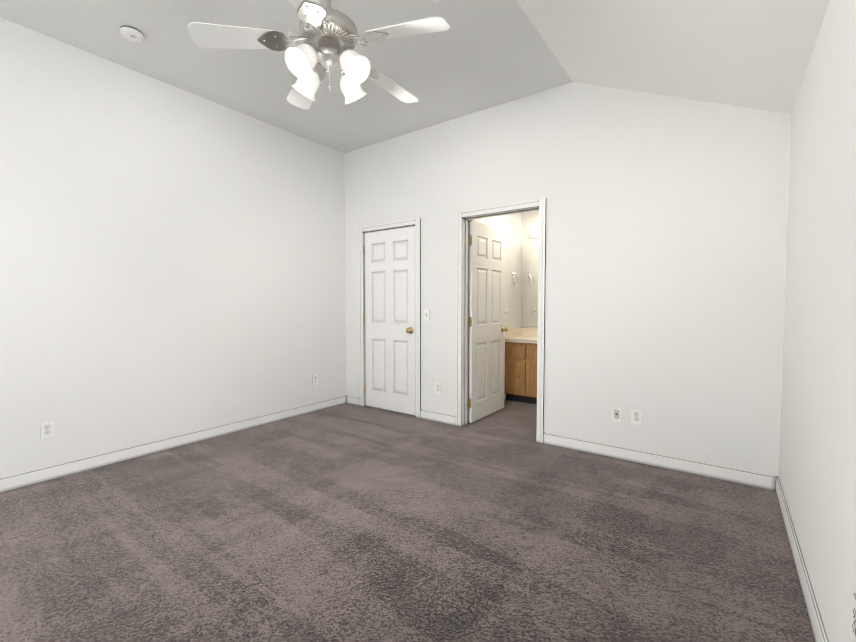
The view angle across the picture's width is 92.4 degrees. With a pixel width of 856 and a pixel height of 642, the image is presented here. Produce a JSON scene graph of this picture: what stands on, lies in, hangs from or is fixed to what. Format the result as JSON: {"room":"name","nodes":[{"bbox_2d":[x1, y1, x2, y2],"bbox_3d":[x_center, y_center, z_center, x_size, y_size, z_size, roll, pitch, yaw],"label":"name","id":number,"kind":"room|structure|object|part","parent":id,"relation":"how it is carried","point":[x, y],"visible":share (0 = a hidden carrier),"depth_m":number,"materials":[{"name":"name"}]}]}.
{"room":"empty bedroom","nodes":[
{"label":"empty bedroom","id":0,"kind":"room"},
{"bbox_2d":[0,17,345,477],"bbox_3d":[-2.668,-0.412,2.783,0.120,3.014,5.740,2,3,36],"label":"wall","id":1,"kind":"structure","parent":0,"point":[172,260],"depth_m":3.27,"materials":[{"name":"white paint"}]},
{"bbox_2d":[40,420,54,438],"bbox_3d":[-2.604,0.743,2.808,0.008,0.118,0.072,2,3,36],"label":"electrical outlet","id":2,"kind":"object","parent":1,"relation":"attached to","point":[47,429],"visible":1,"depth_m":2.81,"materials":[{"name":"white plastic"}]},
{"bbox_2d":[0,395,347,492],"bbox_3d":[-2.614,1.046,2.803,0.013,0.098,5.500,2,3,36],"label":"baseboard","id":3,"kind":"structure","parent":1,"relation":"attached to","point":[19,480],"depth_m":3.29,"materials":[{"name":"paint"}]},
{"bbox_2d":[313,374,317,384],"bbox_3d":[-1.272,0.661,4.637,0.008,0.118,0.072,2,3,36],"label":"electrical outlet","id":4,"kind":"object","parent":1,"relation":"attached to","point":[315,379],"visible":1,"depth_m":4.63,"materials":[{"name":"white plastic"}]},
{"bbox_2d":[0,0,572,152],"bbox_3d":[-1.580,-1.936,1.931,2.810,0.100,5.740,2,3,36],"label":"ceiling","id":5,"kind":"structure","parent":0,"point":[478,55],"depth_m":3.00,"materials":[{"name":"white paint"}]},
{"bbox_2d":[119,25,143,42],"bbox_3d":[-1.967,-1.899,2.726,0.132,0.040,0.132,2,3,36],"label":"smoke detector","id":6,"kind":"object","parent":5,"relation":"attached to","point":[130,33],"visible":1,"depth_m":2.70,"materials":[{"name":"white plastic"}]},
{"bbox_2d":[188,0,449,109],"bbox_3d":[-0.488,-1.543,2.179,1.271,0.707,1.239,2,3,36],"label":"ceiling fan","id":7,"kind":"object","parent":5,"relation":"hanging from","point":[329,36],"visible":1,"depth_m":2.07,"materials":[{"name":"silver metal"}]},
{"bbox_3d":[-0.521,-1.542,2.153,0.300,0.707,0.300,2,3,36],"label":"motor","id":8,"kind":"part","parent":7,"relation":"part of","materials":[{"name":"silver metal"}]},
{"bbox_2d":[0,400,815,641],"bbox_3d":[-0.461,1.163,2.342,4.282,0.100,7.520,2,3,36],"label":"floor","id":9,"kind":"structure","parent":0,"point":[345,522],"depth_m":2.06,"materials":[{"name":"carpet"}]},
{"bbox_2d":[504,340,536,403],"bbox_3d":[1.604,0.635,4.975,1.256,0.745,0.552,2,3,36],"label":"bathroom vanity","id":10,"kind":"object","parent":9,"relation":"on","point":[520,364],"depth_m":4.99,"materials":[{"name":"brown wood"}]},
{"bbox_2d":[505,336,537,343],"bbox_3d":[1.602,0.240,4.956,1.256,0.045,0.560,2,3,36],"label":"countertop","id":11,"kind":"structure","parent":10,"relation":"on","point":[531,339],"depth_m":5.03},
{"bbox_2d":[473,213,521,328],"bbox_3d":[0.756,-0.212,4.952,0.120,2.440,1.780,2,3,36],"label":"wall","id":12,"kind":"structure","parent":0,"point":[510,225],"depth_m":5.28,"materials":[{"name":"white paint"}]},
{"bbox_2d":[505,308,507,317],"bbox_3d":[0.984,-0.100,5.150,0.021,0.118,0.118,2,3,36],"label":"bathroom light switch","id":13,"kind":"object","parent":12,"relation":"attached to","point":[506,312],"visible":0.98,"depth_m":5.16,"materials":[{"name":"white plastic"}]},
{"bbox_2d":[505,328,519,335],"bbox_3d":[1.102,0.151,5.316,0.020,0.105,0.560,2,3,36],"label":"backsplash","id":14,"kind":"structure","parent":12,"relation":"attached to","point":[515,331],"depth_m":5.30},
{"bbox_2d":[521,210,538,327],"bbox_3d":[1.948,-0.219,5.112,1.620,2.440,0.120,2,3,36],"label":"wall","id":15,"kind":"structure","parent":0,"point":[530,220],"depth_m":5.44,"materials":[{"name":"white paint"}]},
{"bbox_2d":[520,328,537,335],"bbox_3d":[1.760,0.157,5.171,1.256,0.105,0.020,2,3,36],"label":"backsplash","id":16,"kind":"structure","parent":15,"relation":"attached to","point":[523,331],"depth_m":5.46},
{"bbox_2d":[521,245,537,327],"bbox_3d":[1.767,-0.450,5.154,1.254,1.092,0.010,2,3,36],"label":"bathroom mirror","id":17,"kind":"object","parent":15,"relation":"attached to","point":[529,308],"visible":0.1,"depth_m":5.45,"materials":[{"name":"clear glass"}]},
{"bbox_2d":[529,229,538,237],"bbox_3d":[1.699,-1.129,5.089,0.960,0.110,0.149,2,3,36],"label":"sconce","id":18,"kind":"object","parent":15,"relation":"attached to","point":[533,233],"visible":0.12,"depth_m":5.27,"materials":[{"name":"white glass"}]},
{"bbox_2d":[344,82,790,475],"bbox_3d":[0.668,-0.455,3.832,4.042,3.014,0.120,2,3,36],"label":"wall","id":19,"kind":"structure","parent":0,"point":[666,243],"depth_m":3.13,"materials":[{"name":"white paint"}]},
{"bbox_2d":[363,226,415,415],"bbox_3d":[-0.428,-0.005,4.602,0.768,2.025,0.167,2,3,36],"label":"closet door","id":20,"kind":"structure","parent":19,"relation":"in","point":[389,322],"depth_m":4.57,"materials":[{"name":"paint"}]},
{"bbox_2d":[358,217,420,417],"bbox_3d":[-0.403,-0.034,4.627,0.895,2.110,0.160,2,3,36],"label":"door frame","id":21,"kind":"structure","parent":19,"relation":"attached to","point":[416,222],"depth_m":4.41,"materials":[{"name":"paint"}]},
{"bbox_2d":[424,309,428,320],"bbox_3d":[-0.020,-0.065,4.260,0.072,0.118,0.021,2,3,36],"label":"light switch","id":22,"kind":"object","parent":19,"relation":"attached to","point":[426,314],"visible":1,"depth_m":4.26,"materials":[{"name":"white plastic"}]},
{"bbox_2d":[435,382,440,393],"bbox_3d":[0.103,0.686,4.208,0.072,0.118,0.008,2,3,36],"label":"electrical outlet","id":23,"kind":"object","parent":19,"relation":"attached to","point":[437,387],"visible":1,"depth_m":4.20,"materials":[{"name":"white plastic"}]},
{"bbox_2d":[420,409,455,425],"bbox_3d":[0.100,0.989,4.220,0.446,0.098,0.013,2,3,36],"label":"baseboard","id":24,"kind":"structure","parent":19,"relation":"attached to","point":[424,414],"depth_m":4.21,"materials":[{"name":"paint"}]},
{"bbox_2d":[468,220,507,422],"bbox_3d":[0.643,0.003,4.402,0.167,2.025,0.768,2,3,36],"label":"bathroom door","id":25,"kind":"structure","parent":19,"relation":"in","point":[486,317],"depth_m":4.34,"materials":[{"name":"paint"}]},
{"bbox_2d":[456,198,545,443],"bbox_3d":[0.681,-0.003,3.840,0.892,2.110,0.160,2,3,36],"label":"door frame","id":26,"kind":"structure","parent":19,"relation":"attached to","point":[464,217],"depth_m":3.98,"materials":[{"name":"paint"}]},
{"bbox_2d":[612,406,621,421],"bbox_3d":[1.476,0.728,3.211,0.072,0.118,0.009,2,3,36],"label":"electrical outlet","id":27,"kind":"object","parent":19,"relation":"attached to","point":[616,414],"visible":1,"depth_m":3.21,"materials":[{"name":"white plastic"}]},
{"bbox_2d":[631,408,641,424],"bbox_3d":[1.590,0.730,3.128,0.072,0.118,0.008,2,3,36],"label":"electrical outlet","id":28,"kind":"object","parent":19,"relation":"attached to","point":[636,416],"visible":1,"depth_m":3.12,"materials":[{"name":"white plastic"}]},
{"bbox_2d":[543,432,771,489],"bbox_3d":[1.623,1.033,3.113,1.537,0.098,0.013,2,3,36],"label":"baseboard","id":29,"kind":"structure","parent":19,"relation":"attached to","point":[704,469],"depth_m":3.02,"materials":[{"name":"paint"}]},
{"bbox_2d":[517,0,829,113],"bbox_3d":[0.152,-1.548,0.686,1.472,0.776,5.740,2,3,36],"label":"ceiling","id":30,"kind":"structure","parent":0,"point":[755,54],"depth_m":2.30,"materials":[{"name":"white paint"}]},
{"bbox_2d":[779,0,855,641],"bbox_3d":[0.699,-0.054,0.348,0.120,2.493,5.740,2,3,36],"label":"wall","id":31,"kind":"structure","parent":0,"point":[817,466],"depth_m":1.54,"materials":[{"name":"white paint"}]},
{"bbox_2d":[772,475,828,641],"bbox_3d":[0.644,1.141,0.436,0.013,0.098,5.500,2,3,36],"label":"baseboard","id":32,"kind":"structure","parent":31,"relation":"attached to","point":[820,635],"depth_m":1.76,"materials":[{"name":"paint"}]},
{"bbox_2d":[850,593,855,641],"bbox_3d":[1.124,0.792,1.079,0.008,0.118,0.072,2,3,36],"label":"electrical outlet","id":33,"kind":"object","parent":31,"relation":"attached to","point":[853,623],"visible":1,"depth_m":1.08,"materials":[{"name":"white plastic"}]}
]}

